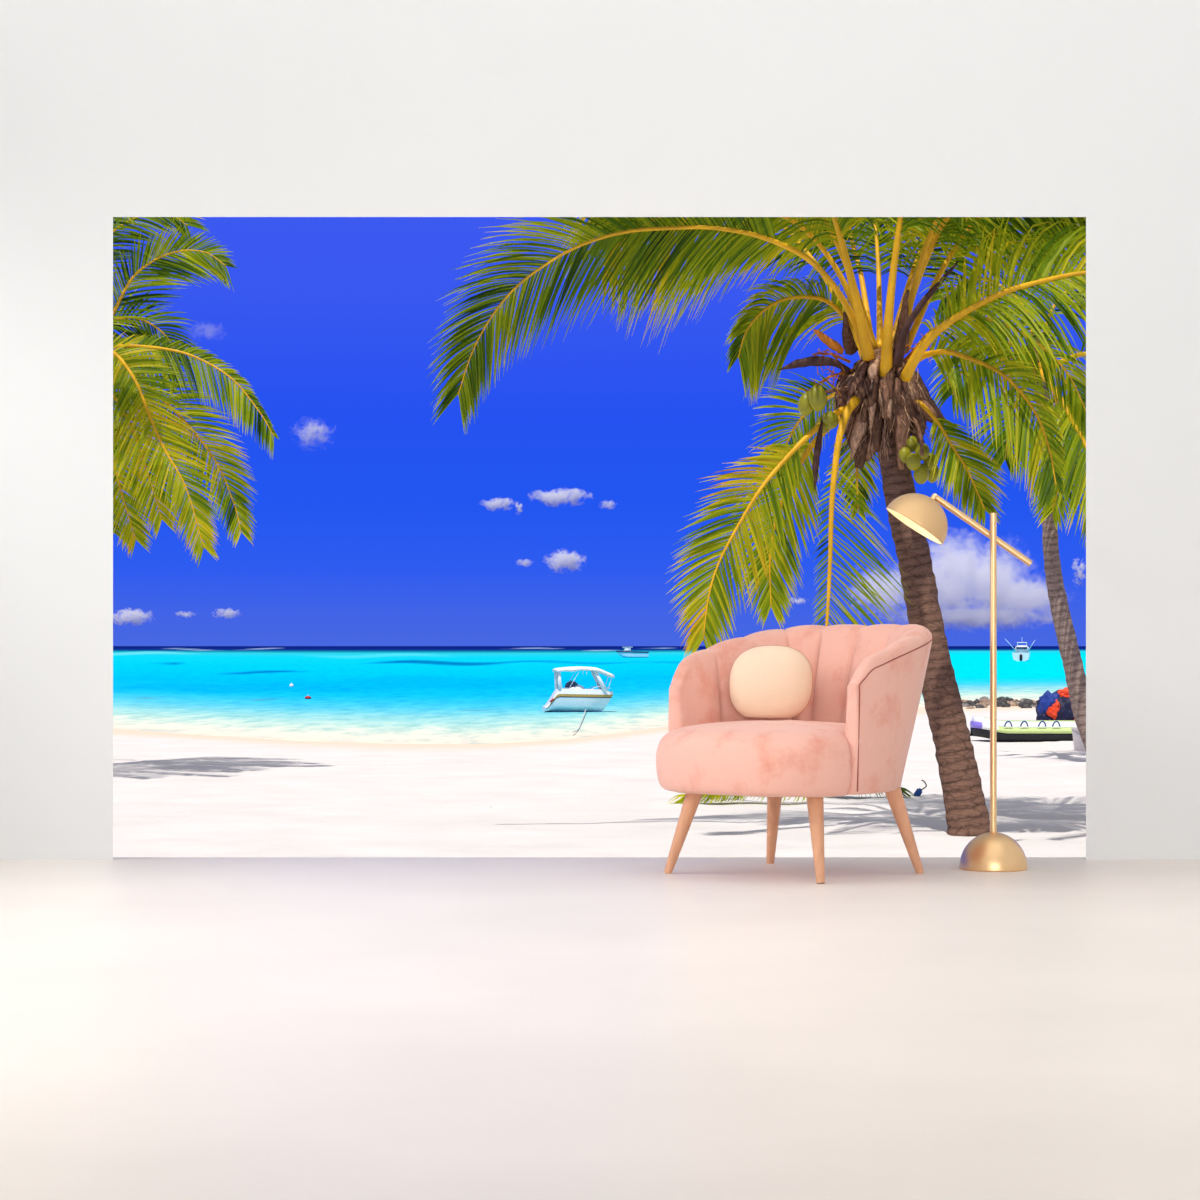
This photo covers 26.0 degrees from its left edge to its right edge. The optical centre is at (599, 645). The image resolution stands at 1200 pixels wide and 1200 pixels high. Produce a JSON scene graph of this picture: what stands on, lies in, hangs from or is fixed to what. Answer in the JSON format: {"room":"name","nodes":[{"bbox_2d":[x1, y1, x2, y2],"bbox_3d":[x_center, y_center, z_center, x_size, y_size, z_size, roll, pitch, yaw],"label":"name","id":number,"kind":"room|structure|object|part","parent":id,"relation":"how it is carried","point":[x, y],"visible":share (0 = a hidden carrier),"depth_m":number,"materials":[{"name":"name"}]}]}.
{"room":"living room","nodes":[
{"label":"living room","id":0,"kind":"room"},
{"bbox_2d":[0,857,1199,1199],"bbox_3d":[0.000,0.760,0.307,6.400,0.120,16.613,0,0,0],"label":"floor","id":1,"kind":"structure","parent":0,"point":[172,1028],"depth_m":4.70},
{"bbox_2d":[656,624,932,883],"bbox_3d":[0.604,0.315,8.011,0.768,0.770,0.821,0,0,42],"label":"armchair","id":2,"kind":"object","parent":1,"relation":"on","point":[853,736],"visible":0.97,"depth_m":7.80,"materials":[{"name":"pink fabric"}]},
{"bbox_3d":[0.261,0.561,7.995,0.126,0.278,0.052,0,0,-10],"label":"leg","id":3,"kind":"part","parent":2,"relation":"part of","materials":[{"name":"brown wood"}]},
{"bbox_3d":[0.544,0.338,7.947,0.714,0.220,0.645,0,0,43],"label":"seat","id":4,"kind":"part","parent":2,"relation":"part of","materials":[{"name":"pink fabric"}]},
{"bbox_2d":[729,645,812,717],"bbox_3d":[0.535,0.111,8.137,0.257,0.226,0.165,0,0,0],"label":"cushion","id":5,"kind":"object","parent":2,"relation":"on","point":[767,681],"visible":1,"depth_m":8.08,"materials":[{"name":"beige fabric"}]},
{"bbox_3d":[0.549,0.561,8.323,0.052,0.278,0.121,0,0,-17],"label":"leg","id":6,"kind":"part","parent":2,"relation":"part of","materials":[{"name":"brown wood"}]},
{"bbox_3d":[0.681,0.184,8.096,0.767,0.507,0.590,0,0,43],"label":"backrest","id":7,"kind":"part","parent":2,"relation":"part of","materials":[{"name":"pink fabric"}]},
{"bbox_3d":[0.648,0.561,7.708,0.052,0.278,0.117,0,0,-18],"label":"leg","id":8,"kind":"part","parent":2,"relation":"part of","materials":[{"name":"brown wood"}]},
{"bbox_3d":[0.933,0.561,8.007,0.124,0.278,0.052,0,0,-8],"label":"leg","id":9,"kind":"part","parent":2,"relation":"part of","materials":[{"name":"brown wood"}]},
{"bbox_2d":[886,493,1032,871],"bbox_3d":[1.129,0.110,8.153,0.464,1.181,0.223,0,0,0],"label":"floor lamp","id":10,"kind":"object","parent":1,"relation":"on","point":[992,851],"visible":1,"depth_m":8.14,"materials":[{"name":"gold metal"}]},
{"bbox_3d":[0.993,-0.398,8.146,0.192,0.162,0.210,0,0,0],"label":"lamp shade","id":11,"kind":"part","parent":10,"relation":"part of","materials":[{"name":"gold metal"}]},
{"bbox_3d":[1.202,-0.365,8.182,0.318,0.231,0.021,0,0,0],"label":"arm","id":12,"kind":"part","parent":10,"relation":"part of","materials":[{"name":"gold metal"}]},
{"bbox_2d":[0,0,1199,858],"bbox_3d":[0.000,-1.000,8.575,6.200,3.400,0.090,0,0,0],"label":"wall","id":13,"kind":"structure","parent":0,"point":[1090,109],"depth_m":8.53,"materials":[{"name":"paint"}]},
{"label":"outside","id":14,"kind":"structure","parent":0,"visible":0},
{"bbox_2d":[113,705,1085,856],"bbox_3d":[-6.892,2.617,68.482,458.831,0.977,119.037,0,0,0],"label":"sand beach","id":15,"kind":"structure","parent":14,"point":[175,794],"depth_m":36.02},
{"bbox_2d":[113,217,137,225],"bbox_3d":[-11.973,-4.254,41.546,9.658,13.131,8.971,0,0,0],"label":"palm tree","id":16,"kind":"object","parent":15,"relation":"on","point":[117,218],"visible":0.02,"depth_m":39.97,"materials":[{"name":"green plant"}]},
{"bbox_2d":[113,217,278,568],"bbox_3d":[-9.082,-3.315,46.028,7.110,11.285,4.152,0,0,0],"label":"palm tree","id":17,"kind":"object","parent":15,"relation":"on","point":[131,397],"visible":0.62,"depth_m":44.94,"materials":[{"name":"green plant"}]},
{"bbox_2d":[667,794,806,803],"bbox_3d":[1.968,2.015,36.323,2.110,0.341,0.962,0,0,0],"label":"frond","id":18,"kind":"object","parent":15,"relation":"on","point":[682,796],"visible":0.12,"depth_m":36.07,"materials":[{"name":"green plant"}]},
{"bbox_2d":[426,217,1085,836],"bbox_3d":[2.972,-2.462,31.327,9.928,9.594,6.802,0,0,0],"label":"palm tree","id":19,"kind":"object","parent":15,"relation":"on","point":[884,405],"visible":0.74,"depth_m":29.98,"materials":[{"name":"green plant"}]},
{"bbox_2d":[859,785,914,797],"bbox_3d":[3.695,1.997,37.428,1.754,0.378,0.919,0,0,0],"label":"frond","id":20,"kind":"object","parent":15,"relation":"on","point":[904,790],"visible":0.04,"depth_m":37.19,"materials":[{"name":"green plant"}]},
{"bbox_2d":[913,780,926,795],"bbox_3d":[4.603,2.056,37.386,0.197,0.269,0.060,0,0,0],"label":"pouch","id":21,"kind":"object","parent":15,"relation":"on","point":[918,792],"visible":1,"depth_m":37.38,"materials":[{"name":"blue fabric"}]},
{"bbox_2d":[830,217,1077,299],"bbox_3d":[7.072,-3.399,29.154,10.868,11.422,10.250,0,0,0],"label":"palm tree","id":22,"kind":"object","parent":15,"relation":"on","point":[962,218],"visible":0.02,"depth_m":33.31,"materials":[{"name":"green plant"}]},
{"bbox_2d":[997,696,1006,702],"bbox_3d":[15.199,2.139,98.563,0.492,0.457,0.428,0,0,16],"label":"rock","id":23,"kind":"object","parent":15,"relation":"on","point":[999,699],"visible":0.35,"depth_m":98.40,"materials":[{"name":"grey stone"}]},
{"bbox_2d":[921,244,1085,751],"bbox_3d":[8.569,-2.809,49.122,5.196,10.436,3.934,0,0,0],"label":"palm tree","id":24,"kind":"object","parent":15,"relation":"on","point":[1075,481],"visible":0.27,"depth_m":49.14,"materials":[{"name":"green plant"}]},
{"bbox_2d":[1001,702,1009,706],"bbox_3d":[14.555,2.176,93.283,0.333,0.336,0.300,0,0,-23],"label":"rock","id":25,"kind":"object","parent":15,"relation":"on","point":[1005,704],"visible":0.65,"depth_m":93.17,"materials":[{"name":"grey stone"}]},
{"bbox_2d":[1009,701,1018,705],"bbox_3d":[15.081,2.174,94.923,0.358,0.351,0.433,0,0,36],"label":"rock","id":26,"kind":"object","parent":15,"relation":"on","point":[1011,703],"visible":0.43,"depth_m":94.77,"materials":[{"name":"beige stone"}]},
{"bbox_2d":[970,716,1076,741],"bbox_3d":[9.969,1.911,60.117,2.796,0.578,1.205,0,0,0],"label":"boat","id":27,"kind":"object","parent":15,"relation":"on","point":[1007,730],"visible":0.88,"depth_m":59.63,"materials":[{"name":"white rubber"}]},
{"bbox_3d":[8.676,1.822,60.133,0.210,0.164,0.938,0,0,0],"label":"nose panel","id":28,"kind":"part","parent":27,"relation":"part of","materials":[{"name":"plastic"}]},
{"bbox_2d":[1020,704,1031,707],"bbox_3d":[15.100,2.191,92.151,0.420,0.300,0.487,0,0,21],"label":"rock","id":29,"kind":"object","parent":15,"relation":"on","point":[1022,705],"visible":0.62,"depth_m":92.01,"materials":[{"name":"grey stone"}]},
{"bbox_2d":[1022,699,1033,704],"bbox_3d":[15.489,2.135,94.282,0.428,0.449,0.495,0,0,-41],"label":"rock","id":30,"kind":"object","parent":15,"relation":"on","point":[1029,701],"visible":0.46,"depth_m":94.15,"materials":[{"name":"grey stone"}]},
{"bbox_2d":[1036,687,1074,719],"bbox_3d":[11.118,1.592,62.108,1.458,1.216,1.049,0,0,0],"label":"bundle","id":31,"kind":"object","parent":15,"relation":"on","point":[1056,705],"visible":0.48,"depth_m":61.80,"materials":[{"name":"blue fabric"}]},
{"bbox_2d":[1071,728,1084,750],"bbox_3d":[10.045,1.950,53.952,0.525,0.500,0.545,0,0,0],"label":"bucket","id":32,"kind":"object","parent":15,"relation":"on","point":[1078,744],"visible":0.36,"depth_m":53.81,"materials":[{"name":"white plastic"}]},
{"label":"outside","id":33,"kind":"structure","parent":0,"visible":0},
{"bbox_2d":[113,646,1085,743],"bbox_3d":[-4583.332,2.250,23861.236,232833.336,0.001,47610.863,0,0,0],"label":"sea","id":34,"kind":"structure","parent":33,"point":[358,694],"depth_m":144.44,"materials":[{"name":"liquid"}]},
{"bbox_2d":[542,666,613,711],"bbox_3d":[-0.752,1.503,88.631,2.367,1.615,1.040,0,0,-9],"label":"speedboat","id":35,"kind":"object","parent":34,"relation":"on","point":[573,697],"visible":1,"depth_m":88.25,"materials":[{"name":"white metal"}]},
{"bbox_3d":[-1.485,1.206,88.919,0.173,0.719,0.150,0,0,-9],"label":"canopy post","id":36,"kind":"part","parent":35,"relation":"part of","materials":[{"name":"white metal"}]},
{"bbox_3d":[-1.360,1.206,88.129,0.173,0.719,0.150,0,0,-9],"label":"canopy post","id":37,"kind":"part","parent":35,"relation":"part of","materials":[{"name":"white metal"}]},
{"bbox_3d":[-0.096,1.200,89.139,0.465,0.745,0.150,0,0,-9],"label":"canopy post","id":38,"kind":"part","parent":35,"relation":"part of","materials":[{"name":"white metal"}]},
{"bbox_3d":[0.029,1.200,88.349,0.465,0.745,0.150,0,0,-9],"label":"canopy post","id":39,"kind":"part","parent":35,"relation":"part of","materials":[{"name":"white metal"}]},
{"bbox_2d":[573,709,585,731],"bbox_3d":[-0.576,2.175,76.704,0.237,0.118,22.666,0,0,0],"label":"mooring rope","id":40,"kind":"object","parent":34,"relation":"on","point":[585,709],"visible":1,"depth_m":74.66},
{"bbox_2d":[616,648,648,657],"bbox_3d":[6.229,1.335,508.689,6.270,2.330,2.260,0,0,-12],"label":"motorboat","id":41,"kind":"object","parent":34,"relation":"on","point":[626,653],"visible":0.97,"depth_m":507.97,"materials":[{"name":"blue paint"}]},
{"bbox_3d":[6.229,1.175,508.689,6.270,0.376,2.260,0,0,-12],"label":"rail","id":42,"kind":"part","parent":41,"relation":"part of","materials":[{"name":"paint"}]},
{"bbox_2d":[1005,639,1034,660],"bbox_3d":[63.007,0.600,389.935,4.497,3.800,6.750,0,0,12],"label":"fishing boat","id":43,"kind":"object","parent":34,"relation":"on","point":[1022,654],"visible":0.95,"depth_m":388.91,"materials":[{"name":"white metal"}]}
]}

